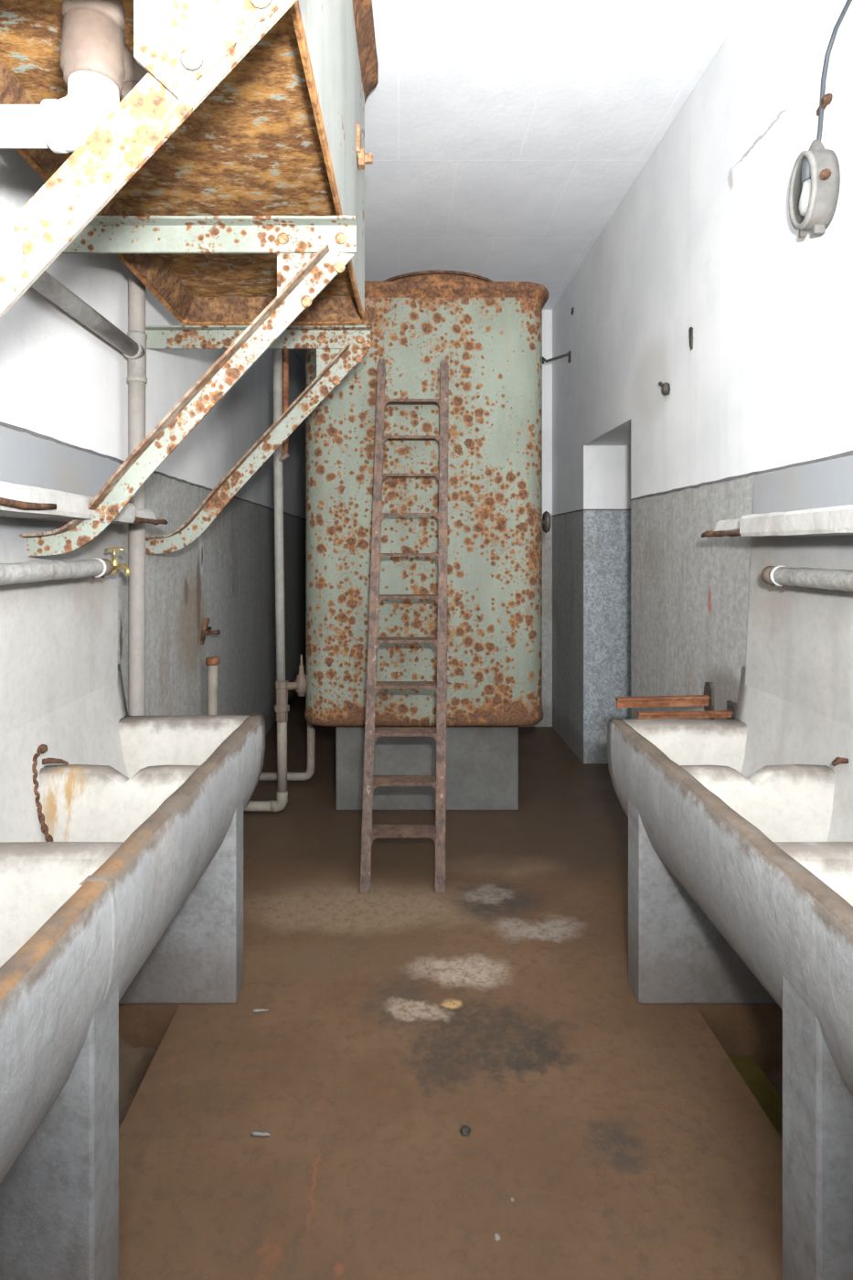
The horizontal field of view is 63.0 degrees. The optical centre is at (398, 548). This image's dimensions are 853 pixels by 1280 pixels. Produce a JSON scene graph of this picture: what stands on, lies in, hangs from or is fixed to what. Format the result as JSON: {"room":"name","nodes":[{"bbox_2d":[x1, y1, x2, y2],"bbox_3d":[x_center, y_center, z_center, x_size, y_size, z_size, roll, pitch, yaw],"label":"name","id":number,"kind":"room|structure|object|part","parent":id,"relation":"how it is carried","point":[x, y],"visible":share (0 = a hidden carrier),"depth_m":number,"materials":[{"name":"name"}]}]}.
{"room":"old laundry room","nodes":[
{"label":"old laundry room","id":0,"kind":"room"},
{"bbox_2d":[0,148,306,735],"bbox_3d":[-1.170,-0.055,3.200,0.200,3.910,10.200,0,0,0],"label":"wall","id":1,"kind":"structure","parent":0,"point":[60,379],"depth_m":3.31,"materials":[{"name":"paint"}]},
{"bbox_2d":[0,557,113,585],"bbox_3d":[-1.002,0.064,0.619,0.116,0.067,3.382,0,0,0],"label":"pipe","id":2,"kind":"object","parent":1,"relation":"attached to","point":[27,571],"visible":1,"depth_m":1.91,"materials":[{"name":"grey metal"}]},
{"bbox_2d":[104,547,130,576],"bbox_3d":[-0.950,0.045,2.348,0.091,0.098,0.083,0,0,-15],"label":"tap","id":3,"kind":"object","parent":2,"relation":"attached to","point":[117,567],"visible":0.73,"depth_m":2.36,"materials":[{"name":"gold metal"}]},
{"bbox_3d":[-0.936,0.072,2.355,0.073,0.044,0.022,0,0,27],"label":"spout","id":4,"kind":"part","parent":3,"relation":"part of","materials":[{"name":"gold metal"}]},
{"bbox_2d":[0,425,117,735],"bbox_3d":[-1.069,0.186,0.510,0.022,1.028,4.220,0,0,0],"label":"wall panel","id":5,"kind":"object","parent":1,"relation":"attached to","point":[58,638],"depth_m":2.11,"materials":[{"name":"white paint"}]},
{"bbox_2d":[0,480,168,525],"bbox_3d":[-0.959,-0.117,0.558,0.213,0.065,4.115,0,0,0],"label":"concrete ledge","id":6,"kind":"object","parent":1,"relation":"attached to","point":[19,501],"visible":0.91,"depth_m":1.77,"materials":[{"name":"white concrete"}]},
{"bbox_2d":[31,268,147,715],"bbox_3d":[-1.017,-0.250,1.451,0.101,3.500,2.502,0,0,0],"label":"riser pipe","id":7,"kind":"object","parent":1,"relation":"attached to","point":[133,345],"visible":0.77,"depth_m":2.63,"materials":[{"name":"white metal"}]},
{"bbox_2d":[0,0,297,319],"bbox_3d":[-0.601,-0.454,1.038,0.961,0.955,0.081,0,0,0],"label":"bracket","id":8,"kind":"object","parent":1,"relation":"attached to","point":[186,48],"visible":1,"depth_m":1.02,"materials":[{"name":"metal"}]},
{"bbox_3d":[-0.253,-0.793,1.014,0.264,0.274,0.009,0,0,0],"label":"gusset plate","id":9,"kind":"part","parent":8,"relation":"part of","materials":[{"name":"beige paint"}]},
{"bbox_2d":[0,421,306,520],"bbox_3d":[-1.069,-0.335,3.250,0.003,0.020,9.700,0,0,0],"label":"trim","id":10,"kind":"structure","parent":1,"relation":"attached to","point":[7,425],"depth_m":2.41,"materials":[{"name":"grey paint"}]},
{"bbox_2d":[19,215,356,556],"bbox_3d":[-0.601,-0.454,1.967,0.960,0.955,0.072,0,0,0],"label":"bracket","id":11,"kind":"object","parent":1,"relation":"attached to","point":[311,250],"visible":0.91,"depth_m":1.98,"materials":[{"name":"metal"}]},
{"bbox_3d":[-0.240,-0.760,2.000,0.217,0.280,0.007,0,0,0],"label":"gusset plate","id":12,"kind":"part","parent":11,"relation":"part of","materials":[{"name":"green paint"}]},
{"bbox_2d":[200,618,220,644],"bbox_3d":[-1.034,0.450,3.771,0.107,0.140,0.121,0,0,-30],"label":"wall hook","id":13,"kind":"object","parent":1,"relation":"attached to","point":[206,631],"visible":1,"depth_m":3.75,"materials":[{"name":"brown metal"}]},
{"bbox_3d":[-1.055,0.450,3.770,0.050,0.140,0.035,0,0,0],"label":"plate","id":14,"kind":"part","parent":13,"relation":"part of","materials":[{"name":"brown metal"}]},
{"bbox_2d":[145,325,370,554],"bbox_3d":[-0.601,-0.454,2.922,0.960,0.955,0.072,0,0,0],"label":"bracket","id":15,"kind":"object","parent":1,"relation":"attached to","point":[339,348],"visible":0.92,"depth_m":2.93,"materials":[{"name":"metal"}]},
{"bbox_3d":[-0.240,-0.760,2.954,0.217,0.280,0.007,0,0,0],"label":"gusset plate","id":16,"kind":"part","parent":15,"relation":"part of","materials":[{"name":"green paint"}]},
{"bbox_2d":[243,349,298,812],"bbox_3d":[-0.806,-0.030,3.933,0.487,3.039,0.095,0,0,0],"label":"supply pipe","id":17,"kind":"object","parent":1,"relation":"attached to","point":[281,357],"visible":0.85,"depth_m":3.91,"materials":[{"name":"beige metal"}]},
{"bbox_2d":[295,654,306,696],"bbox_3d":[-0.534,0.725,3.975,0.112,0.240,0.070,0,0,-15],"label":"valve","id":18,"kind":"object","parent":17,"relation":"attached to","point":[301,680],"visible":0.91,"depth_m":3.95,"materials":[{"name":"beige metal"}]},
{"bbox_2d":[118,692,782,1279],"bbox_3d":[0.260,1.700,3.300,3.060,0.400,10.000,0,0,0],"label":"floor","id":19,"kind":"structure","parent":0,"point":[625,1137],"depth_m":1.96,"materials":[{"name":"brown concrete"}]},
{"bbox_2d":[205,656,219,714],"bbox_3d":[-1.000,1.042,3.740,0.076,0.917,0.076,0,0,0],"label":"pipe","id":20,"kind":"object","parent":19,"relation":"on","point":[212,662],"visible":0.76,"depth_m":3.72,"materials":[{"name":"beige metal"}]},
{"bbox_2d":[250,1130,270,1136],"bbox_3d":[-0.352,1.496,1.774,0.051,0.010,0.011,0,0,4],"label":"chip","id":21,"kind":"object","parent":19,"relation":"on","point":[255,1133],"visible":1,"depth_m":1.77,"materials":[{"name":"grey"}]},
{"bbox_2d":[252,1008,268,1012],"bbox_3d":[-0.447,1.496,2.251,0.051,0.010,0.013,0,0,0],"label":"chip","id":22,"kind":"object","parent":19,"relation":"on","point":[255,1009],"visible":1,"depth_m":2.25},
{"bbox_2d":[359,358,448,893],"bbox_3d":[0.052,0.228,3.432,0.392,2.544,0.854,0,0,4],"label":"ladder","id":23,"kind":"object","parent":19,"relation":"on","point":[369,832],"visible":1,"depth_m":3.34,"materials":[{"name":"brown metal"}]},
{"bbox_3d":[-0.120,0.228,3.430,0.049,2.543,0.826,0,0,4],"label":"rail","id":24,"kind":"part","parent":23,"relation":"part of","materials":[{"name":"brown metal"}]},
{"bbox_3d":[0.216,0.228,3.430,0.050,2.543,0.828,0,0,5],"label":"rail","id":25,"kind":"part","parent":23,"relation":"part of","materials":[{"name":"brown metal"}]},
{"bbox_2d":[335,725,518,810],"bbox_3d":[0.163,1.250,4.460,1.046,0.501,0.980,0,0,0],"label":"concrete plinth","id":26,"kind":"object","parent":19,"relation":"on","point":[482,762],"visible":0.5,"depth_m":3.97,"materials":[{"name":"grey concrete"}]},
{"bbox_2d":[304,269,550,725],"bbox_3d":[0.154,-0.314,4.450,1.455,2.623,1.280,0,0,0],"label":"water tank","id":27,"kind":"object","parent":26,"relation":"on","point":[488,332],"depth_m":3.85,"materials":[{"name":"green metal"}]},
{"bbox_2d":[258,721,315,780],"bbox_3d":[-0.791,1.178,4.420,0.538,0.596,0.068,0,0,0],"label":"drain pipe","id":28,"kind":"object","parent":27,"relation":"attached to","point":[311,728],"visible":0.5,"depth_m":4.40,"materials":[{"name":"white metal"}]},
{"bbox_3d":[0.235,-1.528,4.400,0.880,0.195,0.880,0,0,0],"label":"lid","id":29,"kind":"part","parent":27,"relation":"part of","materials":[{"name":"brown metal"}]},
{"bbox_3d":[0.849,-0.155,4.050,0.067,0.128,0.130,0,0,0],"label":"round knob","id":30,"kind":"part","parent":27,"relation":"part of","materials":[{"name":"grey metal"}]},
{"bbox_2d":[460,1125,470,1135],"bbox_3d":[0.172,1.496,1.788,0.024,0.007,0.032,0,0,32],"label":"pebble","id":31,"kind":"object","parent":19,"relation":"on","point":[464,1130],"visible":1,"depth_m":1.78,"materials":[{"name":"stone"}]},
{"bbox_2d":[494,1233,501,1241],"bbox_3d":[0.215,1.498,1.512,0.013,0.004,0.018,0,0,0],"label":"pebble","id":32,"kind":"object","parent":19,"relation":"on","point":[496,1235],"visible":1,"depth_m":1.51,"materials":[{"name":"beige stone"}]},
{"bbox_2d":[289,0,751,373],"bbox_3d":[0.210,-2.110,3.250,3.160,0.200,10.500,0,0,0],"label":"ceiling","id":33,"kind":"structure","parent":0,"point":[504,138],"depth_m":3.25,"materials":[{"name":"white paint"}]},
{"bbox_2d":[0,0,378,325],"bbox_3d":[-0.519,-1.465,1.915,0.871,1.071,2.080,0,0,0],"label":"tank","id":34,"kind":"object","parent":33,"relation":"hanging from","point":[282,133],"visible":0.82,"depth_m":1.90,"materials":[{"name":"metal"}]},
{"bbox_2d":[0,0,147,153],"bbox_3d":[-0.770,-0.851,1.251,0.620,0.268,0.111,0,0,0],"label":"pipe","id":35,"kind":"object","parent":34,"relation":"attached to","point":[99,69],"visible":0.8,"depth_m":1.22,"materials":[{"name":"white plastic"}]},
{"bbox_2d":[518,309,552,726],"bbox_3d":[-0.079,-0.155,6.830,1.800,3.710,3.932,0,0,-41],"label":"wall","id":36,"kind":"structure","parent":0,"point":[547,314],"depth_m":5.85,"materials":[{"name":"paint"}]},
{"bbox_2d":[542,351,571,363],"bbox_3d":[1.011,-1.447,5.361,0.633,0.093,0.125,0,0,19],"label":"hook","id":37,"kind":"object","parent":36,"relation":"attached to","point":[569,354],"visible":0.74,"depth_m":5.28,"materials":[{"name":"metal"}]},
{"bbox_3d":[1.285,-1.440,5.220,0.010,0.080,0.040,0,0,0],"label":"plate","id":38,"kind":"part","parent":37,"relation":"part of","materials":[{"name":"metal"}]},
{"bbox_2d":[552,0,852,763],"bbox_3d":[1.540,-0.055,1.975,0.500,3.910,7.750,0,0,0],"label":"wall","id":39,"kind":"structure","parent":0,"point":[704,239],"depth_m":3.04,"materials":[{"name":"paint"}]},
{"bbox_2d":[551,509,630,517],"bbox_3d":[1.518,-0.271,5.348,0.463,0.018,1.003,0,0,0],"label":"trim","id":40,"kind":"structure","parent":39,"relation":"attached to","point":[581,509],"depth_m":4.88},
{"bbox_2d":[658,381,670,395],"bbox_3d":[1.271,-0.766,3.319,0.037,0.073,0.059,0,0,-15],"label":"peg","id":41,"kind":"object","parent":39,"relation":"attached to","point":[666,387],"visible":1,"depth_m":3.30,"materials":[{"name":"metal"}]},
{"bbox_2d":[615,682,714,719],"bbox_3d":[1.095,0.625,2.873,0.399,0.150,0.075,0,0,0],"label":"bracket","id":42,"kind":"object","parent":39,"relation":"attached to","point":[707,699],"visible":0.9,"depth_m":2.86,"materials":[{"name":"wood"}]},
{"bbox_3d":[1.093,0.631,2.862,0.397,0.046,0.035,0,0,-2],"label":"arm","id":43,"kind":"part","parent":42,"relation":"part of"},
{"bbox_3d":[1.286,0.625,2.873,0.016,0.150,0.075,0,0,0],"label":"wall plate","id":44,"kind":"part","parent":42,"relation":"part of","materials":[{"name":"metal"}]},
{"bbox_2d":[636,700,736,719],"bbox_3d":[1.105,0.635,2.670,0.379,0.090,0.060,0,0,0],"label":"bracket","id":45,"kind":"object","parent":39,"relation":"attached to","point":[730,713],"visible":0.79,"depth_m":2.66,"materials":[{"name":"wood"}]},
{"bbox_3d":[1.103,0.637,2.663,0.377,0.025,0.030,0,0,-2],"label":"arm","id":46,"kind":"part","parent":45,"relation":"part of"},
{"bbox_3d":[1.285,0.635,2.670,0.018,0.090,0.060,0,0,0],"label":"wall plate","id":47,"kind":"part","parent":45,"relation":"part of","materials":[{"name":"metal"}]},
{"bbox_2d":[688,327,693,351],"bbox_3d":[1.287,-0.924,3.062,0.006,0.111,0.038,0,0,0],"label":"plug","id":48,"kind":"object","parent":39,"relation":"attached to","point":[690,330],"visible":1,"depth_m":3.06,"materials":[{"name":"metal"}]},
{"bbox_2d":[629,449,852,501],"bbox_3d":[1.288,-0.271,1.130,0.003,0.020,5.460,0,0,0],"label":"trim","id":49,"kind":"structure","parent":39,"relation":"attached to","point":[849,453],"depth_m":2.52,"materials":[{"name":"grey paint"}]},
{"bbox_2d":[763,1071,782,1098],"bbox_3d":[0.110,1.810,0.292,2.560,0.180,3.984,0,0,0],"label":"trim","id":50,"kind":"structure","parent":39,"relation":"attached to","point":[775,1078],"depth_m":2.25,"materials":[{"name":"brown"}]},
{"bbox_2d":[0,663,265,1279],"bbox_3d":[-0.788,1.077,1.346,0.555,1.275,2.732,0,0,0],"label":"trough","id":51,"kind":"object","parent":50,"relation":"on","point":[135,896],"visible":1,"depth_m":1.45,"materials":[{"name":"grey concrete"}]},
{"bbox_2d":[32,744,68,842],"bbox_3d":[-0.994,0.714,1.985,0.120,0.284,0.117,0,0,0],"label":"chain","id":52,"kind":"object","parent":51,"relation":"hanging from","point":[43,748],"visible":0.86,"depth_m":1.97,"materials":[{"name":"brown metal"}]},
{"bbox_3d":[-0.811,1.282,1.337,0.501,0.866,0.125,0,0,0],"label":"leg","id":53,"kind":"part","parent":51,"relation":"part of","materials":[{"name":"grey concrete"}]},
{"bbox_3d":[-0.798,1.174,2.342,0.527,0.651,0.115,0,0,0],"label":"leg","id":54,"kind":"part","parent":51,"relation":"part of","materials":[{"name":"grey concrete"}]},
{"bbox_2d":[118,1033,157,1129],"bbox_3d":[-0.896,1.565,0.540,0.340,0.272,3.480,0,0,0],"label":"gutter silt","id":55,"kind":"object","parent":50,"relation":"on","point":[133,1062],"visible":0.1,"depth_m":2.17,"materials":[{"name":"brown soil"}]},
{"bbox_2d":[607,666,852,1279],"bbox_3d":[1.007,1.077,1.316,0.558,1.275,2.672,0,0,0],"label":"trough","id":56,"kind":"object","parent":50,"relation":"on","point":[741,828],"visible":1,"depth_m":1.82,"materials":[{"name":"grey concrete"}]},
{"bbox_3d":[1.036,1.174,2.342,0.492,0.651,0.115,0,0,0],"label":"leg","id":57,"kind":"part","parent":56,"relation":"part of","materials":[{"name":"grey concrete"}]},
{"bbox_3d":[1.026,1.282,1.337,0.512,0.866,0.125,0,0,0],"label":"leg","id":58,"kind":"part","parent":56,"relation":"part of","materials":[{"name":"grey concrete"}]},
{"bbox_2d":[831,757,848,766],"bbox_3d":[1.248,0.599,1.957,0.062,0.024,0.018,0,0,-9],"label":"chain staple","id":59,"kind":"object","parent":56,"relation":"attached to","point":[838,760],"visible":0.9,"depth_m":1.95,"materials":[{"name":"brown metal"}]},
{"bbox_2d":[701,504,852,537],"bbox_3d":[1.185,-0.071,0.503,0.201,0.069,4.005,0,0,0],"label":"concrete ledge","id":60,"kind":"object","parent":39,"relation":"attached to","point":[832,520],"visible":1,"depth_m":1.93,"materials":[{"name":"white concrete"}]},
{"bbox_2d":[745,455,852,725],"bbox_3d":[1.289,0.218,0.492,0.022,0.964,4.185,0,0,0],"label":"wall panel","id":61,"kind":"object","parent":39,"relation":"attached to","point":[799,651],"depth_m":2.19,"materials":[{"name":"white paint"}]},
{"bbox_2d":[760,565,852,591],"bbox_3d":[1.221,0.087,0.549,0.118,0.070,3.382,0,0,0],"label":"pipe","id":62,"kind":"object","parent":39,"relation":"attached to","point":[780,575],"visible":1,"depth_m":1.99,"materials":[{"name":"grey metal"}]},
{"bbox_2d":[788,138,840,237],"bbox_3d":[1.249,-1.088,2.091,0.082,0.288,0.163,0,0,0],"label":"lamp","id":63,"kind":"object","parent":39,"relation":"attached to","point":[815,182],"visible":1,"depth_m":2.06,"materials":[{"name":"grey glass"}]},
{"bbox_3d":[1.214,-1.082,2.100,0.012,0.195,0.103,0,0,0],"label":"glass","id":64,"kind":"part","parent":63,"relation":"part of","materials":[{"name":"white glass"}]},
{"bbox_2d":[816,93,832,116],"bbox_3d":[1.279,-1.341,2.092,0.022,0.038,0.060,0,0,0],"label":"cleat","id":65,"kind":"object","parent":39,"relation":"attached to","point":[826,99],"visible":0.97,"depth_m":2.07,"materials":[{"name":"brown metal"}]},
{"bbox_2d":[816,0,852,140],"bbox_3d":[1.274,-1.614,1.725,0.025,0.795,0.763,0,0,0],"label":"cable","id":66,"kind":"object","parent":39,"relation":"attached to","point":[848,3],"visible":0.94,"depth_m":2.08,"materials":[{"name":"grey plastic"}]},
{"bbox_2d":[728,1056,782,1139],"bbox_3d":[1.068,1.692,0.316,0.184,0.054,3.931,0,0,0],"label":"water","id":67,"kind":"structure","parent":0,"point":[755,1079],"depth_m":2.14,"materials":[{"name":"liquid"}]}
]}

